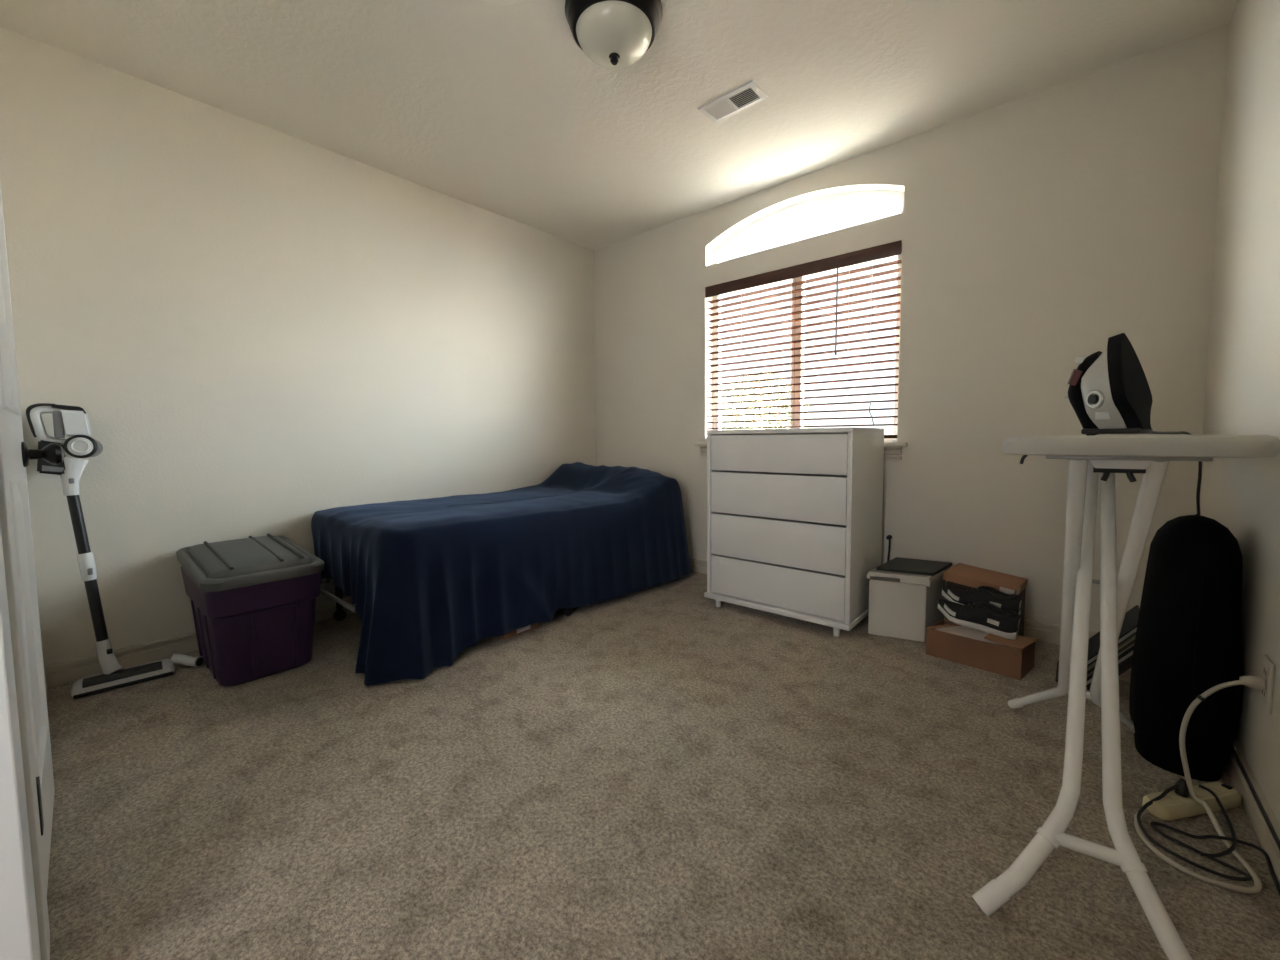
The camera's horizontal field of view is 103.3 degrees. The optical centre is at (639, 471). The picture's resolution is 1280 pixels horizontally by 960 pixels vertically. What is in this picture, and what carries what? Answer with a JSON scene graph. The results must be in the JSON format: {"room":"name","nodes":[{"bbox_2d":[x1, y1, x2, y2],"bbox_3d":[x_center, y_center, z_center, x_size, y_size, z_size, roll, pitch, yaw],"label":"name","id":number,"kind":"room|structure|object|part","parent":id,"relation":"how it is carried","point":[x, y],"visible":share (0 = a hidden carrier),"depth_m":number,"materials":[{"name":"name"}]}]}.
{"room":"bedroom","nodes":[
{"label":"bedroom","id":0,"kind":"room"},
{"bbox_2d":[0,26,596,665],"bbox_3d":[-1.385,-0.468,3.066,0.160,2.440,3.272,3,5,41],"label":"wall","id":1,"kind":"structure","parent":0,"point":[258,330],"depth_m":2.36,"materials":[{"name":"paint"}]},
{"bbox_2d":[44,597,354,687],"bbox_3d":[-1.321,0.710,3.071,0.015,0.086,2.992,3,5,41],"label":"baseboard","id":2,"kind":"structure","parent":1,"relation":"attached to","point":[72,670],"depth_m":2.14,"materials":[{"name":"beige paint"}]},
{"bbox_2d":[0,0,1236,249],"bbox_3d":[-0.588,-1.638,1.240,3.668,0.120,4.852,3,5,41],"label":"ceiling","id":3,"kind":"structure","parent":0,"point":[495,106],"depth_m":2.09,"materials":[{"name":"beige paint"}]},
{"bbox_2d":[565,0,662,68],"bbox_3d":[-0.090,-1.524,1.772,0.340,0.188,0.340,3,5,41],"label":"ceiling lamp","id":4,"kind":"object","parent":3,"relation":"attached to","point":[614,34],"visible":1,"depth_m":1.71,"materials":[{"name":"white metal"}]},
{"bbox_2d":[697,80,768,122],"bbox_3d":[0.416,-1.651,2.275,0.280,0.008,0.146,3,5,41],"label":"ceiling vent","id":5,"kind":"object","parent":3,"relation":"in","point":[748,94],"visible":1,"depth_m":2.26,"materials":[{"name":"white metal"}]},
{"bbox_2d":[47,571,1279,959],"bbox_3d":[-0.565,0.906,1.407,3.668,0.100,4.852,3,5,41],"label":"floor","id":6,"kind":"structure","parent":0,"point":[662,771],"depth_m":1.29,"materials":[{"name":"carpet"}]},
{"bbox_2d":[26,403,174,698],"bbox_3d":[-2.078,0.285,1.967,0.221,1.085,0.337,3,5,41],"label":"stick vacuum","id":7,"kind":"object","parent":6,"relation":"on","point":[73,422],"visible":0.97,"depth_m":1.92,"materials":[{"name":"white plastic"}]},
{"bbox_3d":[-2.182,-0.166,1.881,0.029,0.155,0.106,3,5,41],"label":"handle","id":8,"kind":"part","parent":7,"relation":"part of","materials":[{"name":"white plastic"}]},
{"bbox_3d":[-2.163,-0.009,1.867,0.007,0.028,0.056,3,5,41],"label":"battery trim","id":9,"kind":"part","parent":7,"relation":"part of","materials":[{"name":"silver metal"}]},
{"bbox_2d":[63,435,102,457],"bbox_3d":[-2.138,-0.095,1.946,0.130,0.089,0.104,3,5,41],"label":"vacuum dustbin","id":10,"kind":"object","parent":7,"relation":"on","point":[78,446],"depth_m":1.90,"materials":[{"name":"plastic"}]},
{"bbox_2d":[171,653,202,667],"bbox_3d":[-1.895,0.789,2.114,0.110,0.063,0.046,-1,4,-6],"label":"tool","id":11,"kind":"object","parent":6,"relation":"on","point":[183,659],"visible":0.99,"depth_m":2.10,"materials":[{"name":"white plastic"}]},
{"bbox_2d":[176,533,323,685],"bbox_3d":[-1.659,0.563,2.167,0.633,0.505,0.402,3,5,41],"label":"storage bin","id":12,"kind":"object","parent":6,"relation":"on","point":[253,599],"visible":1,"depth_m":2.00,"materials":[{"name":"purple plastic"}]},
{"bbox_3d":[-1.661,0.367,2.154,0.633,0.098,0.402,3,5,41],"label":"lid","id":13,"kind":"part","parent":12,"relation":"part of","materials":[{"name":"grey plastic"}]},
{"bbox_2d":[320,497,572,620],"bbox_3d":[-0.725,0.470,2.994,0.951,0.565,1.913,3,5,41],"label":"bed","id":14,"kind":"object","parent":6,"relation":"on","point":[339,614],"visible":0.09,"depth_m":2.63,"materials":[{"name":"grey"}]},
{"bbox_3d":[-1.429,0.571,2.410,0.610,0.046,0.100,3,5,41],"label":"foot rail","id":15,"kind":"part","parent":14,"relation":"part of","materials":[{"name":"grey metal"}]},
{"bbox_3d":[-1.576,0.628,2.648,0.032,0.190,0.032,3,5,41],"label":"leg","id":16,"kind":"part","parent":14,"relation":"part of","materials":[{"name":"black plastic"}]},
{"bbox_2d":[311,462,690,685],"bbox_3d":[-0.678,0.367,2.961,1.078,0.745,2.100,3,5,41],"label":"blanket","id":17,"kind":"object","parent":14,"relation":"on","point":[426,580],"visible":0.99,"depth_m":2.36,"materials":[{"name":"blue fabric"}]},
{"bbox_2d":[497,623,537,639],"bbox_3d":[-0.629,0.764,2.499,0.156,0.039,0.200,3,5,41],"label":"box","id":18,"kind":"object","parent":6,"relation":"on","point":[516,632],"visible":0.29,"depth_m":2.44,"materials":[{"name":"brown cardboard"}]},
{"bbox_2d":[704,427,883,636],"bbox_3d":[0.818,0.265,2.739,0.792,0.980,0.499,3,5,41],"label":"dresser","id":19,"kind":"object","parent":6,"relation":"on","point":[794,516],"visible":0.98,"depth_m":2.51,"materials":[{"name":"white laminate"}]},
{"bbox_3d":[0.436,0.729,2.821,0.034,0.050,0.034,3,5,41],"label":"leg","id":20,"kind":"part","parent":19,"relation":"part of","materials":[{"name":"white laminate"}]},
{"bbox_3d":[0.819,0.570,2.752,0.728,0.205,0.452,3,5,41],"label":"drawer","id":21,"kind":"part","parent":19,"relation":"part of","materials":[{"name":"white laminate"}]},
{"bbox_3d":[0.817,0.346,2.737,0.728,0.224,0.452,3,5,41],"label":"drawer","id":22,"kind":"part","parent":19,"relation":"part of","materials":[{"name":"white laminate"}]},
{"bbox_3d":[0.815,0.114,2.722,0.728,0.221,0.452,3,5,41],"label":"drawer","id":23,"kind":"part","parent":19,"relation":"part of","materials":[{"name":"white laminate"}]},
{"bbox_3d":[0.813,-0.101,2.708,0.728,0.189,0.452,3,5,41],"label":"drawer","id":24,"kind":"part","parent":19,"relation":"part of","materials":[{"name":"white laminate"}]},
{"bbox_3d":[0.930,0.752,2.394,0.034,0.050,0.034,3,5,41],"label":"leg","id":25,"kind":"part","parent":19,"relation":"part of","materials":[{"name":"white laminate"}]},
{"bbox_2d":[886,535,891,561],"bbox_3d":[1.289,0.551,2.668,0.025,0.414,0.151,3,5,43],"label":"cord","id":26,"kind":"object","parent":6,"relation":"on","point":[888,537],"visible":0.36,"depth_m":2.70,"materials":[{"name":"black plastic"}]},
{"bbox_2d":[867,567,949,641],"bbox_3d":[1.295,0.620,2.442,0.280,0.302,0.356,3,5,41],"label":"storage box","id":27,"kind":"object","parent":6,"relation":"on","point":[901,605],"visible":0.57,"depth_m":2.35,"materials":[{"name":"white plastic"}]},
{"bbox_3d":[1.294,0.489,2.433,0.280,0.040,0.356,3,5,41],"label":"lid","id":28,"kind":"part","parent":27,"relation":"part of","materials":[{"name":"white plastic"}]},
{"bbox_2d":[876,557,951,575],"bbox_3d":[1.323,0.458,2.440,0.260,0.013,0.330,3,5,41],"label":"folder","id":29,"kind":"object","parent":27,"relation":"on","point":[901,565],"visible":1,"depth_m":2.41,"materials":[{"name":"black plastic"}]},
{"bbox_2d":[926,618,1038,679],"bbox_3d":[1.420,0.720,2.111,0.180,0.143,0.360,-4,5,-44],"label":"shoebox","id":30,"kind":"object","parent":6,"relation":"on","point":[946,639],"visible":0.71,"depth_m":2.04,"materials":[{"name":"brown cardboard"}]},
{"bbox_2d":[937,599,1020,639],"bbox_3d":[1.409,0.602,2.116,0.107,0.128,0.293,-4,5,-44],"label":"sneaker","id":31,"kind":"object","parent":30,"relation":"on","point":[995,620],"visible":1,"depth_m":2.07,"materials":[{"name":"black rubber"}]},
{"bbox_2d":[942,586,1020,614],"bbox_3d":[1.474,0.554,2.195,0.105,0.123,0.291,-4,5,-43],"label":"sneaker","id":32,"kind":"object","parent":30,"relation":"on","point":[1009,602],"visible":0.77,"depth_m":2.15,"materials":[{"name":"black fabric"}]},
{"bbox_2d":[943,563,1027,635],"bbox_3d":[1.581,0.619,2.328,0.242,0.313,0.279,-4,5,-43],"label":"shoebox","id":33,"kind":"object","parent":30,"relation":"on","point":[960,576],"visible":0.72,"depth_m":2.28,"materials":[{"name":"brown cardboard"}]},
{"bbox_3d":[1.580,0.495,2.321,0.240,0.064,0.277,-4,5,-43],"label":"lid","id":34,"kind":"part","parent":33,"relation":"part of","materials":[{"name":"orange cardboard"}]},
{"bbox_2d":[1055,605,1139,681],"bbox_3d":[1.720,0.650,1.897,0.238,0.291,0.220,3,5,41],"label":"leaning board","id":35,"kind":"object","parent":6,"relation":"on","point":[1129,627],"visible":0.36,"depth_m":1.84,"materials":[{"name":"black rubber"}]},
{"bbox_2d":[1087,634,1135,676],"bbox_3d":[1.736,0.662,1.884,0.220,0.268,0.220,3,5,41],"label":"leaning board","id":36,"kind":"object","parent":35,"relation":"on","point":[1128,643],"visible":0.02,"depth_m":1.78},
{"bbox_2d":[1086,646,1133,686],"bbox_3d":[1.752,0.675,1.872,0.201,0.244,0.220,3,5,41],"label":"leaning board","id":37,"kind":"object","parent":36,"relation":"on","point":[1127,654],"visible":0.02,"depth_m":1.78,"materials":[{"name":"black rubber"}]},
{"bbox_2d":[1087,657,1131,689],"bbox_3d":[1.767,0.687,1.859,0.183,0.220,0.220,3,5,41],"label":"leaning board","id":38,"kind":"object","parent":37,"relation":"on","point":[1126,665],"visible":0.17,"depth_m":1.78,"materials":[{"name":"black rubber"}]},
{"bbox_2d":[972,435,1279,959],"bbox_3d":[1.234,0.373,1.378,0.398,0.940,1.388,3,5,41],"label":"ironing board","id":39,"kind":"object","parent":6,"relation":"on","point":[1106,455],"visible":0.98,"depth_m":1.03,"materials":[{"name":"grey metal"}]},
{"bbox_3d":[0.980,0.407,1.153,0.733,0.896,0.118,-3,5,-37],"label":"leg","id":40,"kind":"part","parent":39,"relation":"part of","materials":[{"name":"white metal"}]},
{"bbox_3d":[1.145,0.387,1.378,0.125,0.899,0.738,2,4,30],"label":"leg","id":41,"kind":"part","parent":39,"relation":"part of","materials":[{"name":"white metal"}]},
{"bbox_3d":[1.118,0.270,1.240,0.124,0.010,0.010,3,5,41],"label":"pivot rod","id":42,"kind":"part","parent":39,"relation":"part of","materials":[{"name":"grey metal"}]},
{"bbox_2d":[1064,333,1152,435],"bbox_3d":[1.187,-0.217,1.292,0.118,0.256,0.173,-2,4,-22],"label":"iron","id":43,"kind":"object","parent":39,"relation":"on","point":[1109,392],"visible":0.99,"depth_m":1.25,"materials":[{"name":"black plastic"}]},
{"bbox_3d":[1.173,-0.201,1.328,0.041,0.219,0.084,-2,4,-22],"label":"handle","id":44,"kind":"part","parent":43,"relation":"part of","materials":[{"name":"black plastic"}]},
{"bbox_3d":[1.146,-0.182,1.281,0.007,0.026,0.026,-1,4,-5],"label":"dial knob","id":45,"kind":"part","parent":43,"relation":"part of","materials":[{"name":"black plastic"}]},
{"bbox_3d":[1.189,-0.204,1.288,0.096,0.215,0.101,-2,4,-22],"label":"water tank","id":46,"kind":"part","parent":43,"relation":"part of","materials":[{"name":"white plastic"}]},
{"bbox_3d":[0.959,0.006,1.014,0.076,0.030,0.013,3,5,41],"label":"release lever","id":47,"kind":"part","parent":39,"relation":"part of","materials":[{"name":"black plastic"}]},
{"bbox_3d":[1.234,0.391,1.295,0.731,0.899,0.139,-4,5,-43],"label":"leg","id":48,"kind":"part","parent":39,"relation":"part of","materials":[{"name":"white metal"}]},
{"bbox_3d":[1.043,0.410,1.099,0.115,0.896,0.732,2,4,30],"label":"leg","id":49,"kind":"part","parent":39,"relation":"part of","materials":[{"name":"white metal"}]},
{"bbox_2d":[1151,431,1279,850],"bbox_3d":[1.338,0.333,1.215,0.236,0.867,1.146,3,5,41],"label":"cord","id":50,"kind":"object","parent":39,"relation":"on","point":[1269,824],"visible":0.42,"depth_m":1.29,"materials":[{"name":"black plastic"}]},
{"bbox_2d":[1129,514,1242,781],"bbox_3d":[1.575,0.476,1.464,0.210,0.712,0.313,3,5,41],"label":"bag","id":51,"kind":"object","parent":6,"relation":"on","point":[1188,643],"visible":0.96,"depth_m":1.37,"materials":[{"name":"black fabric"}]},
{"bbox_2d":[1142,782,1241,820],"bbox_3d":[1.388,0.826,1.273,0.268,0.040,0.056,-1,4,-11],"label":"power strip","id":52,"kind":"object","parent":6,"relation":"on","point":[1173,806],"visible":0.94,"depth_m":1.25,"materials":[{"name":"beige plastic"}]},
{"bbox_2d":[1156,795,1176,802],"bbox_3d":[1.304,0.811,1.255,0.024,0.002,0.028,-1,4,-11],"label":"socket","id":53,"kind":"object","parent":52,"relation":"attached to","point":[1168,798],"depth_m":1.25,"materials":[{"name":"beige plastic"}]},
{"bbox_2d":[1168,792,1186,800],"bbox_3d":[1.338,0.811,1.262,0.024,0.002,0.028,-1,4,-11],"label":"socket","id":54,"kind":"object","parent":52,"relation":"attached to","point":[1173,796],"depth_m":1.26,"materials":[{"name":"beige plastic"}]},
{"bbox_2d":[1194,788,1207,796],"bbox_3d":[1.404,0.809,1.275,0.024,0.002,0.028,-1,4,-11],"label":"socket","id":55,"kind":"object","parent":52,"relation":"attached to","point":[1199,792],"depth_m":1.27,"materials":[{"name":"beige plastic"}]},
{"bbox_2d":[1198,787,1218,794],"bbox_3d":[1.438,0.808,1.282,0.024,0.002,0.028,-1,4,-11],"label":"socket","id":56,"kind":"object","parent":52,"relation":"attached to","point":[1216,791],"depth_m":1.28,"materials":[{"name":"beige plastic"}]},
{"bbox_2d":[1208,784,1228,792],"bbox_3d":[1.471,0.808,1.288,0.024,0.002,0.028,-1,4,-11],"label":"socket","id":57,"kind":"object","parent":52,"relation":"attached to","point":[1217,788],"depth_m":1.29,"materials":[{"name":"beige plastic"}]},
{"bbox_2d":[1221,784,1232,789],"bbox_3d":[1.500,0.806,1.294,0.013,0.004,0.016,-1,4,-11],"label":"switch","id":58,"kind":"object","parent":52,"relation":"attached to","point":[1224,786],"depth_m":1.29,"materials":[{"name":"black plastic"}]},
{"bbox_2d":[1134,676,1264,893],"bbox_3d":[1.297,0.673,1.175,0.352,0.357,0.193,-4,5,-41],"label":"cord","id":59,"kind":"object","parent":6,"relation":"on","point":[1254,682],"visible":0.96,"depth_m":1.20,"materials":[{"name":"white plastic"}]},
{"bbox_2d":[1136,778,1279,895],"bbox_3d":[1.194,0.823,1.056,0.211,0.076,0.664,3,5,41],"label":"cord","id":60,"kind":"object","parent":6,"relation":"on","point":[1180,787],"visible":1,"depth_m":1.15,"materials":[{"name":"black plastic"}]},
{"bbox_2d":[594,23,1228,631],"bbox_3d":[0.960,-0.492,3.093,3.348,2.440,0.160,3,5,41],"label":"wall","id":61,"kind":"structure","parent":0,"point":[1036,230],"depth_m":2.35,"materials":[{"name":"paint"}]},
{"bbox_2d":[699,446,901,459],"bbox_3d":[0.887,-0.114,3.050,1.255,0.070,0.042,3,5,41],"label":"trim","id":62,"kind":"structure","parent":61,"relation":"attached to","point":[890,453],"depth_m":2.67,"materials":[{"name":"beige paint"}]},
{"bbox_2d":[694,442,907,446],"bbox_3d":[0.913,-0.164,3.079,1.313,0.023,0.147,3,5,41],"label":"trim","id":63,"kind":"structure","parent":61,"relation":"attached to","point":[897,444],"depth_m":2.64,"materials":[{"name":"beige paint"}]},
{"bbox_2d":[713,252,901,441],"bbox_3d":[0.971,-0.699,3.115,1.205,1.040,0.057,3,5,41],"label":"window","id":64,"kind":"structure","parent":61,"relation":"in","point":[898,257],"depth_m":3.09,"materials":[{"name":"white plastic"}]},
{"bbox_2d":[705,240,901,437],"bbox_3d":[0.912,-0.704,3.047,1.199,1.016,0.076,3,5,41],"label":"blind","id":65,"kind":"object","parent":64,"relation":"attached to","point":[893,248],"visible":0.83,"depth_m":2.96,"materials":[{"name":"brown wood"}]},
{"bbox_3d":[0.667,-0.691,3.273,0.002,0.950,0.056,3,5,41],"label":"ladder cord","id":66,"kind":"part","parent":65,"relation":"part of","materials":[{"name":"white fabric"}]},
{"bbox_3d":[0.921,-0.679,3.054,0.002,0.950,0.056,3,5,41],"label":"ladder cord","id":67,"kind":"part","parent":65,"relation":"part of","materials":[{"name":"white fabric"}]},
{"bbox_3d":[1.174,-0.667,2.835,0.002,0.950,0.056,3,5,41],"label":"ladder cord","id":68,"kind":"part","parent":65,"relation":"part of","materials":[{"name":"white fabric"}]},
{"bbox_3d":[1.249,-0.687,2.712,0.031,0.876,0.008,3,5,41],"label":"pull cord","id":69,"kind":"part","parent":65,"relation":"part of","materials":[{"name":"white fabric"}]},
{"bbox_3d":[0.923,-0.206,3.087,1.189,0.018,0.052,3,5,41],"label":"rail","id":70,"kind":"part","parent":65,"relation":"part of","materials":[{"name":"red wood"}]},
{"bbox_2d":[713,191,903,263],"bbox_3d":[0.967,-1.479,3.060,1.203,0.257,0.050,3,5,41],"label":"window","id":71,"kind":"structure","parent":61,"relation":"in","point":[858,195],"depth_m":3.02,"materials":[{"name":"white glass"}]},
{"bbox_2d":[689,558,1097,644],"bbox_3d":[0.918,0.688,3.099,3.334,0.086,0.015,3,5,41],"label":"baseboard","id":72,"kind":"structure","parent":61,"relation":"attached to","point":[1045,632],"depth_m":2.31,"materials":[{"name":"beige paint"}]},
{"bbox_2d":[1200,0,1279,825],"bbox_3d":[0.750,-0.298,0.177,0.160,2.440,4.852,3,5,41],"label":"wall","id":73,"kind":"structure","parent":0,"point":[1242,395],"depth_m":1.44,"materials":[{"name":"paint"}]},
{"bbox_2d":[1225,737,1279,883],"bbox_3d":[1.194,0.831,0.887,0.015,0.086,2.978,3,5,41],"label":"baseboard","id":74,"kind":"structure","parent":73,"relation":"attached to","point":[1264,836],"depth_m":1.20,"materials":[{"name":"beige paint"}]},
{"bbox_2d":[1260,654,1274,713],"bbox_3d":[1.482,0.502,1.198,0.009,0.120,0.074,3,5,41],"label":"wall outlet","id":75,"kind":"object","parent":73,"relation":"attached to","point":[1268,669],"visible":0.98,"depth_m":1.18,"materials":[{"name":"beige plastic"}]},
{"bbox_2d":[1261,687,1266,702],"bbox_3d":[1.480,0.528,1.201,0.003,0.034,0.034,3,5,41],"label":"socket","id":76,"kind":"object","parent":75,"relation":"attached to","point":[1263,693],"depth_m":1.19,"materials":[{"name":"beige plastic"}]},
{"bbox_2d":[1263,663,1268,681],"bbox_3d":[1.480,0.476,1.197,0.003,0.034,0.034,3,5,41],"label":"socket","id":77,"kind":"object","parent":75,"relation":"attached to","point":[1265,665],"depth_m":1.19,"materials":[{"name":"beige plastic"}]},
{"bbox_3d":[-1.089,-0.317,0.733,3.348,2.440,0.115,3,5,41],"label":"wall","id":78,"kind":"structure","parent":0,"visible":0},
{"bbox_2d":[0,524,40,959],"bbox_3d":[-1.051,-0.131,0.720,0.140,2.070,0.144,3,5,41],"label":"door","id":79,"kind":"structure","parent":78,"relation":"attached to","point":[19,934],"depth_m":0.77,"materials":[{"name":"white paint"}]},
{"bbox_2d":[0,393,49,959],"bbox_3d":[-1.149,-0.137,0.816,0.107,2.070,0.142,3,5,41],"label":"trim","id":80,"kind":"structure","parent":78,"relation":"attached to","point":[5,504],"depth_m":0.88,"materials":[{"name":"white paint"}]},
{"bbox_2d":[0,181,64,894],"bbox_3d":[-1.347,-0.145,1.114,0.555,2.010,0.089,3,5,42],"label":"door","id":81,"kind":"structure","parent":78,"relation":"in","point":[19,455],"depth_m":1.17,"materials":[{"name":"white paint"}]},
{"bbox_3d":[-1.371,-0.582,1.064,0.355,0.890,0.011,3,5,42],"label":"panel","id":82,"kind":"part","parent":81,"relation":"part of","materials":[{"name":"white paint"}]},
{"bbox_3d":[-1.368,-0.582,1.067,0.379,0.914,0.009,3,5,42],"label":"moulding","id":83,"kind":"part","parent":81,"relation":"part of","materials":[{"name":"white paint"}]},
{"bbox_3d":[-1.362,0.333,1.124,0.355,0.625,0.011,3,5,42],"label":"panel","id":84,"kind":"part","parent":81,"relation":"part of","materials":[{"name":"white paint"}]},
{"bbox_3d":[-1.359,0.333,1.127,0.379,0.649,0.009,3,5,42],"label":"moulding","id":85,"kind":"part","parent":81,"relation":"part of","materials":[{"name":"white paint"}]},
{"bbox_3d":[-1.494,-0.043,1.269,0.064,0.064,0.069,3,5,41],"label":"knob","id":86,"kind":"part","parent":81,"relation":"part of","materials":[{"name":"brown metal"}]},
{"bbox_2d":[44,667,46,697],"bbox_3d":[-1.722,0.821,1.453,1.504,0.086,0.015,3,5,41],"label":"baseboard","id":87,"kind":"structure","parent":78,"relation":"attached to","point":[44,667],"depth_m":1.89,"materials":[{"name":"beige paint"}]},
{"label":"outside","id":88,"kind":"structure","parent":0,"visible":0},
{"bbox_3d":[20.154,-0.878,30.907,70.000,0.100,66.913,3,5,41],"label":"yard","id":89,"kind":"structure","parent":88,"visible":0},
{"bbox_2d":[722,370,812,429],"bbox_3d":[2.632,-0.816,11.191,2.350,2.812,2.226,3,5,41],"label":"tree","id":90,"kind":"object","parent":89,"relation":"on","point":[759,397],"visible":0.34,"depth_m":10.89,"materials":[{"name":"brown plant"}]}
]}

